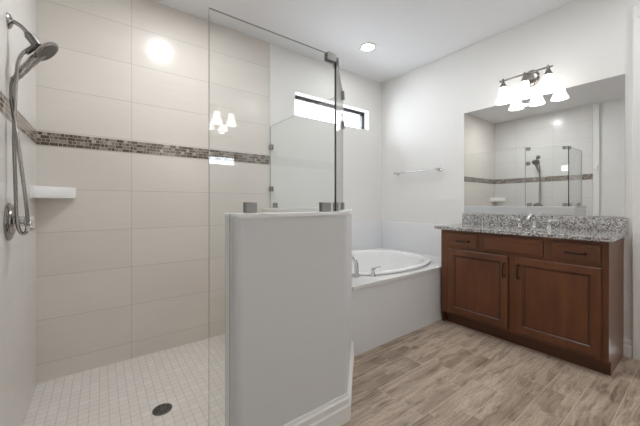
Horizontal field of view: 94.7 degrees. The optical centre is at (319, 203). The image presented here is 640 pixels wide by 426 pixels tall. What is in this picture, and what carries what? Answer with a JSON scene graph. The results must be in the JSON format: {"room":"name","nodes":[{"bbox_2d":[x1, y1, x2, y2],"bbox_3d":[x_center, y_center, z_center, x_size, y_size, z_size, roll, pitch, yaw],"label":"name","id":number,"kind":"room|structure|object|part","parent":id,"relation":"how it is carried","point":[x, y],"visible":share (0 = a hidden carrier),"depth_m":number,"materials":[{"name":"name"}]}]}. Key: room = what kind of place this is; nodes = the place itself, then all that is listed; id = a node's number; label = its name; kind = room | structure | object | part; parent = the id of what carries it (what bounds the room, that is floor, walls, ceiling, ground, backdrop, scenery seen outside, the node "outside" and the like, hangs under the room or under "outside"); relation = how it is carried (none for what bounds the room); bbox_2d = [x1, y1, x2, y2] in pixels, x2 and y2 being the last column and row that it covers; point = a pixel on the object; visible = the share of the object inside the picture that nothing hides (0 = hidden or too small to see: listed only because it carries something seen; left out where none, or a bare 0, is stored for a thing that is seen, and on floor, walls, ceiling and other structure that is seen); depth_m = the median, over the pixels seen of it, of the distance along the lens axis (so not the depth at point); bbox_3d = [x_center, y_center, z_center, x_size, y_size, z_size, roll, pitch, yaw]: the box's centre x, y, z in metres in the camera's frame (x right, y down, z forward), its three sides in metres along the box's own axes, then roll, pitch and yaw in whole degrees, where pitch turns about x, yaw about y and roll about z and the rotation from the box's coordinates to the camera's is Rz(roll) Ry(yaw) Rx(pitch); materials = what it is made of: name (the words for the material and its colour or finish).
{"room":"bathroom","nodes":[
{"label":"bathroom","id":0,"kind":"room"},
{"bbox_2d":[0,0,35,425],"bbox_3d":[-1.592,-0.203,1.379,0.202,2.985,1.773,0,0,-37],"label":"wall","id":1,"kind":"structure","parent":0,"point":[17,255],"depth_m":1.55,"materials":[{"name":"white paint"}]},
{"bbox_2d":[3,202,34,240],"bbox_3d":[-1.454,0.088,1.444,0.102,0.184,0.191,0,0,-37],"label":"shower valve","id":2,"kind":"object","parent":1,"relation":"attached to","point":[9,226],"visible":0.73,"depth_m":1.39,"materials":[{"name":"silver metal"}]},
{"bbox_3d":[-1.487,0.088,1.424,0.024,0.184,0.184,0,0,-37],"label":"plate","id":3,"kind":"part","parent":2,"relation":"part of","materials":[{"name":"silver metal"}]},
{"bbox_3d":[-1.403,0.107,1.428,0.031,0.055,0.104,0,0,-43],"label":"lever","id":4,"kind":"part","parent":2,"relation":"part of","materials":[{"name":"silver metal"}]},
{"bbox_2d":[6,12,58,234],"bbox_3d":[-1.415,-0.378,1.459,0.183,1.061,0.126,0,0,-37],"label":"shower fixture","id":5,"kind":"object","parent":1,"relation":"attached to","point":[43,51],"visible":1,"depth_m":1.40,"materials":[{"name":"silver metal"}]},
{"bbox_3d":[-1.458,-0.852,1.433,0.076,0.060,0.019,0,0,-37],"label":"arm","id":6,"kind":"part","parent":5,"relation":"part of","materials":[{"name":"silver metal"}]},
{"bbox_3d":[-1.433,-0.673,1.451,0.041,0.185,0.127,0,0,44],"label":"hand shower handle","id":7,"kind":"part","parent":5,"relation":"part of","materials":[{"name":"silver metal"}]},
{"bbox_2d":[30,186,75,198],"bbox_3d":[-1.801,-0.072,2.004,0.212,0.080,0.205,0,0,-37],"label":"shelf","id":8,"kind":"object","parent":1,"relation":"attached to","point":[37,192],"visible":1,"depth_m":1.98,"materials":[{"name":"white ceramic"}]},
{"bbox_2d":[21,334,224,425],"bbox_3d":[-0.840,1.265,1.941,1.720,0.050,1.468,0,0,-37],"label":"floor","id":9,"kind":"structure","parent":0,"point":[190,377],"depth_m":1.93,"materials":[{"name":"tile"}]},
{"bbox_2d":[152,403,171,415],"bbox_3d":[-0.948,1.238,1.772,0.108,0.004,0.108,0,0,-37],"label":"shower drain","id":10,"kind":"object","parent":9,"relation":"on","point":[164,408],"visible":1,"depth_m":1.77,"materials":[{"name":"silver metal"}]},
{"bbox_3d":[-0.704,1.175,1.030,0.811,0.130,0.157,0,0,-37],"label":"shower curb","id":11,"kind":"object","parent":9,"relation":"on","visible":0},
{"bbox_2d":[209,7,335,425],"bbox_3d":[-0.186,0.153,1.407,0.669,1.911,0.034,0,0,-37],"label":"glass panel","id":12,"kind":"object","parent":11,"relation":"on","point":[248,207],"visible":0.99,"depth_m":1.54,"materials":[{"name":"grey"}]},
{"bbox_2d":[36,0,381,383],"bbox_3d":[-0.605,-0.203,3.117,3.859,2.985,0.160,0,0,-37],"label":"wall","id":13,"kind":"structure","parent":0,"point":[159,117],"depth_m":2.46,"materials":[{"name":"beige tile"}]},
{"bbox_2d":[295,95,363,128],"bbox_3d":[0.121,-1.110,3.715,1.167,0.256,0.050,0,0,-37],"label":"window","id":14,"kind":"structure","parent":13,"relation":"in","point":[297,98],"depth_m":3.69,"materials":[{"name":"black"}]},
{"bbox_2d":[224,207,351,425],"bbox_3d":[-0.142,0.642,2.189,0.753,1.196,1.929,0,0,-6],"label":"wall","id":15,"kind":"structure","parent":0,"point":[291,268],"depth_m":1.34,"materials":[{"name":"white paint"}]},
{"bbox_2d":[269,98,332,208],"bbox_3d":[-0.178,-0.378,2.620,0.034,0.844,1.143,0,0,-37],"label":"glass panel","id":16,"kind":"object","parent":15,"relation":"on","point":[271,146],"visible":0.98,"depth_m":3.05,"materials":[{"name":"grey"}]},
{"bbox_2d":[283,340,353,425],"bbox_3d":[0.057,1.071,1.621,0.249,0.138,1.120,0,0,31],"label":"baseboard","id":17,"kind":"structure","parent":15,"relation":"attached to","point":[336,412],"depth_m":1.49,"materials":[{"name":"white paint"}]},
{"bbox_2d":[333,58,344,210],"bbox_3d":[0.124,-0.379,1.883,0.034,0.846,0.549,0,0,8],"label":"glass panel","id":18,"kind":"object","parent":15,"relation":"on","point":[340,94],"visible":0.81,"depth_m":1.82,"materials":[{"name":"grey"}]},
{"bbox_3d":[0.124,-0.378,1.883,0.010,0.844,0.549,0,0,8],"label":"pane","id":19,"kind":"part","parent":18,"relation":"part of","materials":[{"name":"clear glass"}]},
{"bbox_2d":[151,0,575,82],"bbox_3d":[0.595,-1.725,1.465,3.902,0.100,4.243,0,0,-37],"label":"ceiling","id":20,"kind":"structure","parent":0,"point":[408,35],"depth_m":2.76,"materials":[{"name":"white paint"}]},
{"bbox_2d":[359,43,376,51],"bbox_3d":[0.514,-1.671,3.166,0.184,0.007,0.184,0,0,-37],"label":"recessed light","id":21,"kind":"object","parent":20,"relation":"in","point":[366,47],"visible":1,"depth_m":3.16,"materials":[{"name":"white paint"}]},
{"bbox_2d":[341,319,639,425],"bbox_3d":[0.557,1.170,1.449,3.722,0.060,3.963,0,0,-37],"label":"floor","id":22,"kind":"structure","parent":0,"point":[439,373],"depth_m":1.84,"materials":[{"name":"brown wood"}]},
{"bbox_2d":[352,248,441,355],"bbox_3d":[0.553,0.879,3.140,1.667,0.522,1.182,0,0,-37],"label":"tub deck","id":23,"kind":"object","parent":22,"relation":"on","point":[386,308],"visible":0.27,"depth_m":2.47,"materials":[{"name":"white paint"},{"name":"white marble"}]},
{"bbox_2d":[352,255,380,277],"bbox_3d":[0.301,0.530,2.508,0.438,0.175,0.142,0,0,6],"label":"tub faucet","id":24,"kind":"object","parent":23,"relation":"on","point":[356,269],"visible":0.72,"depth_m":2.46,"materials":[{"name":"silver metal"}]},
{"bbox_3d":[0.286,0.530,2.508,0.054,0.175,0.151,0,0,-25],"label":"spout","id":25,"kind":"part","parent":24,"relation":"part of","materials":[{"name":"silver metal"}]},
{"bbox_3d":[0.475,0.581,2.523,0.108,0.074,0.046,0,0,-37],"label":"handle","id":26,"kind":"part","parent":24,"relation":"part of","materials":[{"name":"silver metal"}]},
{"bbox_2d":[352,249,429,275],"bbox_3d":[0.502,0.815,3.132,1.424,0.461,1.104,0,0,-37],"label":"bathtub","id":27,"kind":"object","parent":23,"relation":"on","point":[390,261],"visible":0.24,"depth_m":3.60,"materials":[{"name":"white ceramic"}]},
{"bbox_2d":[441,229,623,375],"bbox_3d":[1.704,0.695,2.518,0.560,0.891,1.174,0,0,-37],"label":"vanity cabinet","id":28,"kind":"object","parent":22,"relation":"on","point":[560,298],"visible":1,"depth_m":2.20,"materials":[{"name":"brown wood"}]},
{"bbox_3d":[1.293,0.342,2.678,0.020,0.127,0.258,0,0,-37],"label":"drawer","id":29,"kind":"part","parent":28,"relation":"part of","materials":[{"name":"brown wood"}]},
{"bbox_3d":[1.369,0.722,2.581,0.006,0.453,0.370,0,0,-37],"label":"panel","id":30,"kind":"part","parent":28,"relation":"part of","materials":[{"name":"brown wood"}]},
{"bbox_3d":[1.366,0.722,2.579,0.020,0.587,0.504,0,0,-37],"label":"door","id":31,"kind":"part","parent":28,"relation":"part of","materials":[{"name":"brown wood"}]},
{"bbox_3d":[1.540,0.536,2.300,0.035,0.122,0.018,0,0,-37],"label":"handle","id":32,"kind":"part","parent":28,"relation":"part of","materials":[{"name":"brown metal"}]},
{"bbox_2d":[434,213,626,241],"bbox_3d":[1.702,0.178,2.534,0.545,0.139,1.242,0,0,-37],"label":"countertop","id":33,"kind":"structure","parent":28,"relation":"on","point":[603,229],"depth_m":2.43,"materials":[{"name":"stone"}]},
{"bbox_2d":[511,213,559,228],"bbox_3d":[1.845,0.153,2.564,0.140,0.132,0.361,0,0,-37],"label":"sink faucet","id":34,"kind":"object","parent":33,"relation":"on","point":[534,220],"visible":0.99,"depth_m":2.57,"materials":[{"name":"silver metal"}]},
{"bbox_3d":[1.802,0.178,2.697,0.046,0.082,0.095,0,0,-37],"label":"handle","id":35,"kind":"part","parent":34,"relation":"part of","materials":[{"name":"silver metal"}]},
{"bbox_3d":[1.845,0.153,2.563,0.140,0.132,0.053,0,0,-37],"label":"spout","id":36,"kind":"part","parent":34,"relation":"part of","materials":[{"name":"silver metal"}]},
{"bbox_3d":[1.960,0.178,2.484,0.046,0.082,0.095,0,0,-37],"label":"handle","id":37,"kind":"part","parent":34,"relation":"part of","materials":[{"name":"silver metal"}]},
{"bbox_3d":[1.699,0.722,2.136,0.006,0.453,0.366,0,0,-37],"label":"panel","id":38,"kind":"part","parent":28,"relation":"part of","materials":[{"name":"brown wood"}]},
{"bbox_3d":[1.697,0.722,2.135,0.020,0.587,0.500,0,0,-37],"label":"door","id":39,"kind":"part","parent":28,"relation":"part of","materials":[{"name":"brown wood"}]},
{"bbox_3d":[1.746,0.342,2.022,0.036,0.018,0.122,0,0,-37],"label":"handle","id":40,"kind":"part","parent":28,"relation":"part of","materials":[{"name":"brown metal"}]},
{"bbox_3d":[1.767,0.342,2.040,0.020,0.127,0.257,0,0,-37],"label":"drawer","id":41,"kind":"part","parent":28,"relation":"part of","materials":[{"name":"brown wood"}]},
{"bbox_3d":[2.071,0.695,2.071,0.505,0.891,0.018,0,0,-37],"label":"panel","id":42,"kind":"part","parent":28,"relation":"part of","materials":[{"name":"brown wood"}]},
{"bbox_2d":[382,0,639,338],"bbox_3d":[2.082,-0.247,2.601,0.160,2.895,4.193,0,0,-37],"label":"wall","id":43,"kind":"structure","parent":0,"point":[424,107],"depth_m":3.19,"materials":[{"name":"white paint"}]},
{"bbox_2d":[393,168,441,174],"bbox_3d":[1.176,-0.390,3.630,0.086,0.048,0.644,0,0,-37],"label":"towel bar","id":44,"kind":"object","parent":43,"relation":"attached to","point":[436,169],"visible":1,"depth_m":3.55,"materials":[{"name":"silver metal"}]},
{"bbox_2d":[495,65,557,104],"bbox_3d":[1.838,-1.073,2.626,0.221,0.279,0.476,0,0,-37],"label":"vanity light","id":45,"kind":"object","parent":43,"relation":"attached to","point":[531,78],"visible":1,"depth_m":2.59,"materials":[{"name":"white glass"}]},
{"bbox_2d":[499,79,506,87],"bbox_3d":[1.700,-1.112,2.737,0.062,0.086,0.062,0,0,-37],"label":"socket","id":46,"kind":"object","parent":45,"relation":"attached to","point":[503,85],"depth_m":2.72,"materials":[{"name":"silver metal"}]},
{"bbox_3d":[1.700,-1.003,2.737,0.132,0.140,0.132,0,0,-37],"label":"lamp shade","id":47,"kind":"part","parent":45,"relation":"part of","materials":[{"name":"white glass"}]},
{"bbox_2d":[520,72,528,82],"bbox_3d":[1.802,-1.112,2.599,0.062,0.086,0.062,0,0,-37],"label":"socket","id":48,"kind":"object","parent":45,"relation":"attached to","point":[524,79],"depth_m":2.58,"materials":[{"name":"silver metal"}]},
{"bbox_3d":[1.802,-1.003,2.599,0.132,0.140,0.132,0,0,-37],"label":"lamp shade","id":49,"kind":"part","parent":45,"relation":"part of","materials":[{"name":"white glass"}]},
{"bbox_2d":[544,65,552,74],"bbox_3d":[1.905,-1.112,2.461,0.062,0.086,0.062,0,0,-37],"label":"socket","id":50,"kind":"object","parent":45,"relation":"attached to","point":[548,71],"depth_m":2.45,"materials":[{"name":"silver metal"}]},
{"bbox_3d":[1.905,-1.003,2.461,0.132,0.140,0.132,0,0,-37],"label":"lamp shade","id":51,"kind":"part","parent":45,"relation":"part of","materials":[{"name":"white glass"}]},
{"bbox_2d":[464,74,624,216],"bbox_3d":[1.920,-0.433,2.695,0.005,1.074,1.220,0,0,-37],"label":"wall mirror","id":52,"kind":"object","parent":43,"relation":"attached to","point":[560,152],"visible":0.88,"depth_m":2.56,"materials":[{"name":"white mirror"}]},
{"bbox_2d":[462,213,626,232],"bbox_3d":[1.912,0.164,2.690,0.022,0.110,1.242,0,0,-37],"label":"backsplash","id":53,"kind":"structure","parent":43,"relation":"attached to","point":[606,224],"depth_m":2.51,"materials":[{"name":"stone"}]},
{"bbox_2d":[623,337,631,357],"bbox_3d":[2.284,1.071,2.196,0.018,0.138,0.054,0,0,-37],"label":"baseboard","id":54,"kind":"structure","parent":43,"relation":"attached to","point":[627,342],"depth_m":2.19,"materials":[{"name":"white paint"}]},
{"bbox_2d":[632,5,639,359],"bbox_3d":[2.591,-0.150,1.781,0.020,2.580,0.976,0,0,-37],"label":"trim","id":55,"kind":"structure","parent":43,"relation":"attached to","point":[636,9],"depth_m":2.15,"materials":[{"name":"white paint"}]}
]}

